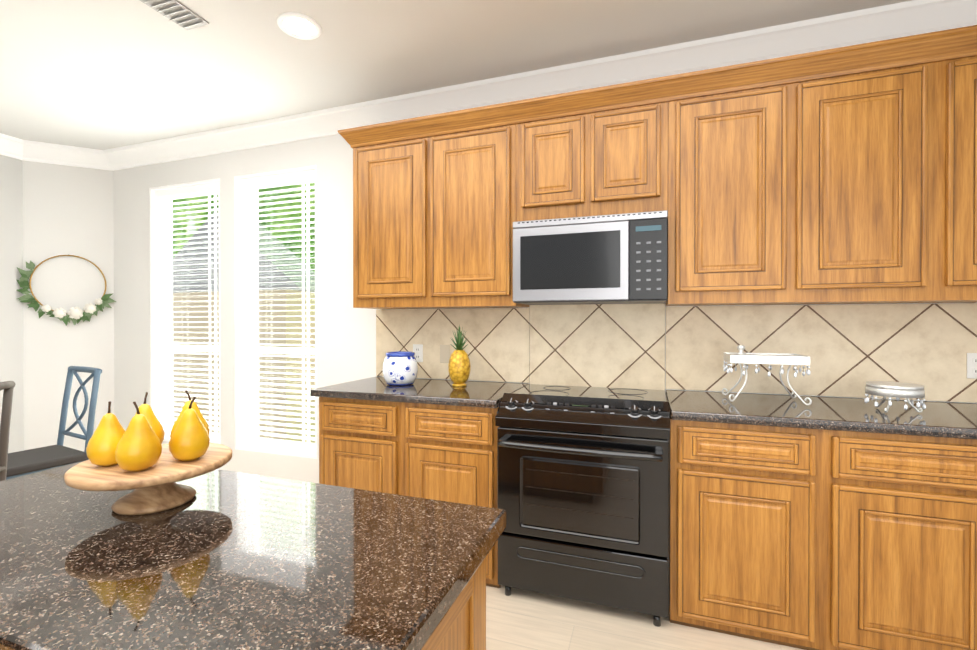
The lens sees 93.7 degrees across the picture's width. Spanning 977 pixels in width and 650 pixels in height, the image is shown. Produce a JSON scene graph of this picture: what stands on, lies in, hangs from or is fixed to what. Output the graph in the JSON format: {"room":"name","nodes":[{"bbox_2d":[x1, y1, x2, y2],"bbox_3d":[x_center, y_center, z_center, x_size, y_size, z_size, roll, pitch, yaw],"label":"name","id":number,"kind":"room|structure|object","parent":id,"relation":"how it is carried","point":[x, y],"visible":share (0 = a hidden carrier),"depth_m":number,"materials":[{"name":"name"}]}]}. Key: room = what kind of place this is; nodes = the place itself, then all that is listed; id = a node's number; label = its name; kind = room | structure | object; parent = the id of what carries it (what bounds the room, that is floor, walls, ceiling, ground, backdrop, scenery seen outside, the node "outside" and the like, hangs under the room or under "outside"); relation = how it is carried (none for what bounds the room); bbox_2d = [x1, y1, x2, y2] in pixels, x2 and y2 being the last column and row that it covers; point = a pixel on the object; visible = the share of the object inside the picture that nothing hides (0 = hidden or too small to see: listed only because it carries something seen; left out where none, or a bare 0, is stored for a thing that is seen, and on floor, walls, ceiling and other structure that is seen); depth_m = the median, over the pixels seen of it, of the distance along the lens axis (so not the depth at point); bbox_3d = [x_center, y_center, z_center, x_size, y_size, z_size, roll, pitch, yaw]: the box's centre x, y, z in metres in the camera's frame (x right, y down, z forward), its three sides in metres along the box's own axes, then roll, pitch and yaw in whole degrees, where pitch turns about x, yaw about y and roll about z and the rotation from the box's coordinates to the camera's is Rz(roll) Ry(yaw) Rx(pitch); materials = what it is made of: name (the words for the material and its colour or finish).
{"room":"kitchen","nodes":[
{"label":"kitchen","id":0,"kind":"room"},
{"bbox_2d":[0,154,23,452],"bbox_3d":[-4.662,-0.097,1.508,0.160,2.740,4.783,0,0,19],"label":"wall","id":1,"kind":"structure","parent":0,"point":[11,262],"depth_m":3.68,"materials":[{"name":"white paint"}]},
{"bbox_2d":[22,160,113,451],"bbox_3d":[-3.569,-0.110,3.941,0.590,2.740,0.160,0,0,-26],"label":"wall","id":2,"kind":"structure","parent":0,"point":[67,209],"depth_m":3.85,"materials":[{"name":"white paint"}]},
{"bbox_2d":[17,255,115,325],"bbox_3d":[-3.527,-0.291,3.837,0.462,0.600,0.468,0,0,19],"label":"wreath","id":3,"kind":"object","parent":2,"relation":"attached to","point":[76,314],"visible":0.96,"depth_m":3.80,"materials":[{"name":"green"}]},
{"bbox_2d":[0,0,911,149],"bbox_3d":[-0.937,-1.511,0.509,8.127,0.100,5.360,0,0,19],"label":"ceiling","id":4,"kind":"structure","parent":0,"point":[101,74],"depth_m":2.45,"materials":[{"name":"white paint"}]},
{"bbox_2d":[140,0,208,29],"bbox_3d":[-1.482,-1.461,2.096,0.150,0.017,0.330,0,0,19],"label":"ceiling vent","id":5,"kind":"object","parent":4,"relation":"in","point":[180,14],"visible":0.9,"depth_m":2.15,"materials":[{"name":"grey metal"}]},
{"bbox_2d":[277,12,321,39],"bbox_3d":[-0.930,-1.467,2.254,0.204,0.008,0.204,0,0,19],"label":"recessed light","id":6,"kind":"object","parent":4,"relation":"in","point":[299,26],"visible":1,"depth_m":2.24,"materials":[{"name":"white"}]},
{"bbox_2d":[113,134,976,482],"bbox_3d":[0.162,-0.104,2.887,7.610,2.740,0.160,0,0,19],"label":"wall","id":7,"kind":"structure","parent":0,"point":[345,340],"depth_m":3.53,"materials":[{"name":"white paint"}]},
{"bbox_2d":[150,178,220,443],"bbox_3d":[-2.447,-0.094,3.796,0.785,2.110,0.158,0,0,19],"label":"window unit","id":8,"kind":"structure","parent":7,"relation":"in","point":[161,229],"depth_m":3.83,"materials":[{"name":"white wood"}]},
{"bbox_2d":[234,165,316,458],"bbox_3d":[-1.572,-0.093,3.492,0.777,2.110,0.158,0,0,19],"label":"window unit","id":9,"kind":"structure","parent":7,"relation":"in","point":[248,349],"depth_m":3.51,"materials":[{"name":"white wood"}]},
{"bbox_2d":[347,113,529,308],"bbox_3d":[-0.296,-0.606,2.775,1.037,1.000,0.326,0,0,19],"label":"upper cabinet","id":10,"kind":"object","parent":7,"relation":"attached to","point":[435,210],"depth_m":2.61,"materials":[{"name":"brown wood"}]},
{"bbox_2d":[0,0,976,170],"bbox_3d":[-0.822,-1.393,0.385,7.827,0.135,5.200,0,0,19],"label":"crown molding","id":11,"kind":"structure","parent":7,"relation":"attached to","point":[897,20],"depth_m":2.66,"materials":[{"name":"white"}]},
{"bbox_2d":[518,89,669,220],"bbox_3d":[0.555,-0.824,2.477,0.762,0.560,0.326,0,0,19],"label":"upper cabinet","id":12,"kind":"object","parent":7,"relation":"attached to","point":[594,158],"depth_m":2.32,"materials":[{"name":"brown wood"}]},
{"bbox_2d":[513,210,667,304],"bbox_3d":[0.545,-0.329,2.449,0.756,0.422,0.389,0,0,19],"label":"microwave","id":13,"kind":"object","parent":12,"relation":"attached to","point":[612,259],"visible":1,"depth_m":2.26,"materials":[{"name":"grey metal"}]},
{"bbox_2d":[376,303,976,402],"bbox_3d":[1.293,0.058,2.404,4.355,1.180,0.010,0,0,19],"label":"backsplash","id":14,"kind":"structure","parent":7,"relation":"attached to","point":[850,350],"depth_m":2.46,"materials":[{"name":"tile"}]},
{"bbox_2d":[413,344,422,361],"bbox_3d":[-0.464,0.185,3.006,0.072,0.116,0.010,0,0,19],"label":"electrical outlet","id":15,"kind":"object","parent":14,"relation":"attached to","point":[418,349],"visible":0.9,"depth_m":3.00,"materials":[{"name":"white plastic"}]},
{"bbox_2d":[440,345,449,362],"bbox_3d":[-0.280,0.185,2.943,0.070,0.116,0.006,0,0,19],"label":"electrical outlet cover","id":16,"kind":"object","parent":14,"relation":"attached to","point":[444,353],"visible":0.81,"depth_m":2.94,"materials":[{"name":"beige plastic"}]},
{"bbox_2d":[967,353,976,378],"bbox_3d":[2.213,0.185,2.073,0.072,0.116,0.010,0,0,19],"label":"electrical outlet","id":17,"kind":"object","parent":14,"relation":"attached to","point":[971,365],"visible":1,"depth_m":2.08,"materials":[{"name":"white plastic"}]},
{"bbox_2d":[666,69,805,305],"bbox_3d":[1.177,-0.603,2.262,0.550,1.000,0.326,0,0,19],"label":"upper cabinet","id":18,"kind":"object","parent":7,"relation":"attached to","point":[737,215],"depth_m":2.10,"materials":[{"name":"brown wood"}]},
{"bbox_2d":[806,49,945,303],"bbox_3d":[1.624,-0.602,2.107,0.549,1.000,0.326,0,0,19],"label":"upper cabinet","id":19,"kind":"object","parent":7,"relation":"attached to","point":[844,175],"depth_m":1.93,"materials":[{"name":"brown wood"}]},
{"bbox_2d":[946,41,976,302],"bbox_3d":[2.143,-0.601,1.926,0.549,1.000,0.326,0,0,19],"label":"upper cabinet","id":20,"kind":"object","parent":7,"relation":"attached to","point":[961,60],"depth_m":1.84,"materials":[{"name":"brown wood"}]},
{"bbox_2d":[486,585,803,649],"bbox_3d":[-0.937,1.329,0.524,8.127,0.100,5.360,0,0,19],"label":"floor","id":21,"kind":"structure","parent":0,"point":[519,619],"depth_m":1.91,"materials":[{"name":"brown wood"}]},
{"bbox_2d":[0,381,15,480],"bbox_3d":[-2.582,0.773,2.091,0.497,0.994,0.430,0,0,3],"label":"chair","id":22,"kind":"object","parent":21,"relation":"on","point":[8,387],"visible":0.67,"depth_m":2.25,"materials":[{"name":"grey"}]},
{"bbox_2d":[6,366,101,479],"bbox_3d":[-2.705,0.769,2.769,0.430,0.994,0.497,0,0,28],"label":"chair","id":23,"kind":"object","parent":21,"relation":"on","point":[29,461],"visible":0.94,"depth_m":2.83,"materials":[{"name":"blue wood"}]},
{"bbox_2d":[319,397,500,587],"bbox_3d":[-0.351,0.830,2.651,1.055,0.874,0.624,0,0,19],"label":"base cabinet","id":24,"kind":"object","parent":21,"relation":"on","point":[448,453],"depth_m":2.34,"materials":[{"name":"brown wood"}]},
{"bbox_2d":[310,377,528,408],"bbox_3d":[-0.367,0.373,2.639,1.079,0.039,0.639,0,0,19],"label":"countertop","id":25,"kind":"structure","parent":24,"relation":"on","point":[476,394],"depth_m":2.44,"materials":[{"name":"brown stone"}]},
{"bbox_2d":[382,351,417,385],"bbox_3d":[-0.525,0.257,2.726,0.208,0.190,0.208,0,0,19],"label":"ginger jar","id":26,"kind":"object","parent":25,"relation":"on","point":[400,368],"visible":1,"depth_m":2.65,"materials":[{"name":"ceramic"}]},
{"bbox_2d":[448,325,470,386],"bbox_3d":[-0.169,0.175,2.654,0.130,0.355,0.130,0,0,19],"label":"pineapple","id":27,"kind":"object","parent":25,"relation":"on","point":[459,365],"visible":1,"depth_m":2.62,"materials":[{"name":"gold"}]},
{"bbox_2d":[428,564,485,649],"bbox_3d":[-0.939,0.845,-0.132,1.100,0.875,2.526,0,0,19],"label":"kitchen island","id":28,"kind":"object","parent":21,"relation":"on","point":[465,629],"depth_m":0.81,"materials":[{"name":"brown wood"}]},
{"bbox_2d":[0,460,505,649],"bbox_3d":[-0.940,0.388,-0.139,1.160,0.039,2.616,0,0,19],"label":"island countertop","id":29,"kind":"structure","parent":28,"relation":"on","point":[251,561],"depth_m":0.69,"materials":[{"name":"brown stone"}]},
{"bbox_2d":[64,442,231,514],"bbox_3d":[-0.682,0.318,0.938,0.275,0.088,0.275,0,0,19],"label":"stand","id":30,"kind":"object","parent":29,"relation":"on","point":[157,487],"visible":0.85,"depth_m":0.88,"materials":[{"name":"brown wood"}]},
{"bbox_2d":[86,401,124,465],"bbox_3d":[-0.744,0.211,0.898,0.068,0.125,0.068,0,0,19],"label":"pear","id":31,"kind":"object","parent":30,"relation":"on","point":[105,438],"visible":0.88,"depth_m":0.88,"materials":[{"name":"yellow food"}]},
{"bbox_2d":[115,402,161,471],"bbox_3d":[-0.662,0.209,0.867,0.071,0.129,0.071,0,0,19],"label":"pear","id":32,"kind":"object","parent":30,"relation":"on","point":[139,447],"visible":1,"depth_m":0.85,"materials":[{"name":"yellow food"}]},
{"bbox_2d":[135,392,164,443],"bbox_3d":[-0.739,0.209,0.984,0.070,0.128,0.070,0,0,19],"label":"pear","id":33,"kind":"object","parent":30,"relation":"on","point":[146,410],"visible":0.4,"depth_m":0.98,"materials":[{"name":"yellow food"}]},
{"bbox_2d":[169,396,209,460],"bbox_3d":[-0.608,0.210,0.932,0.070,0.128,0.070,0,0,19],"label":"pear","id":34,"kind":"object","parent":30,"relation":"on","point":[189,439],"visible":1,"depth_m":0.91,"materials":[{"name":"yellow food"}]},
{"bbox_2d":[170,390,209,436],"bbox_3d":[-0.655,0.207,1.006,0.073,0.132,0.073,0,0,19],"label":"pear","id":35,"kind":"object","parent":30,"relation":"on","point":[198,412],"visible":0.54,"depth_m":1.00,"materials":[{"name":"yellow food"}]},
{"bbox_2d":[495,384,669,626],"bbox_3d":[0.483,0.802,2.277,0.758,0.934,0.730,0,0,19],"label":"range","id":36,"kind":"object","parent":21,"relation":"on","point":[583,480],"visible":1,"depth_m":2.02,"materials":[{"name":"black metal"}]},
{"bbox_2d":[669,409,829,649],"bbox_3d":[1.129,0.833,2.136,0.547,0.874,0.624,0,0,19],"label":"base cabinet","id":37,"kind":"object","parent":21,"relation":"on","point":[828,523],"depth_m":1.84,"materials":[{"name":"brown wood"}]},
{"bbox_2d":[666,390,976,440],"bbox_3d":[2.054,0.377,1.796,2.517,0.039,0.639,0,0,19],"label":"countertop","id":38,"kind":"structure","parent":37,"relation":"on","point":[952,421],"depth_m":1.86,"materials":[{"name":"brown stone"}]},
{"bbox_2d":[722,345,811,404],"bbox_3d":[1.279,0.221,2.129,0.321,0.254,0.217,0,0,19],"label":"cake stand","id":39,"kind":"object","parent":38,"relation":"on","point":[741,356],"visible":1,"depth_m":2.06,"materials":[{"name":"silver metal"}]},
{"bbox_2d":[864,381,925,412],"bbox_3d":[1.671,0.298,1.887,0.192,0.110,0.192,0,0,19],"label":"cake stand","id":40,"kind":"object","parent":38,"relation":"on","point":[897,390],"visible":1,"depth_m":1.84,"materials":[{"name":"silver metal"}]},
{"bbox_2d":[830,433,976,649],"bbox_3d":[1.651,0.834,1.954,0.560,0.874,0.624,0,0,19],"label":"base cabinet","id":41,"kind":"object","parent":21,"relation":"on","point":[903,510],"depth_m":1.68,"materials":[{"name":"brown wood"}]},
{"label":"outside","id":42,"kind":"structure","parent":0,"visible":0},
{"bbox_2d":[172,182,314,271],"bbox_3d":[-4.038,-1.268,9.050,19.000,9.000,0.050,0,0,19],"label":"trees","id":43,"kind":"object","parent":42,"point":[294,244],"depth_m":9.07,"materials":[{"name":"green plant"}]},
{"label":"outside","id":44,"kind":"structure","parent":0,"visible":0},
{"bbox_2d":[173,211,314,442],"bbox_3d":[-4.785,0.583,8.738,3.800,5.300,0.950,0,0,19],"label":"house","id":45,"kind":"structure","parent":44,"point":[272,294],"depth_m":8.35,"materials":[{"name":"beige"}]}
]}

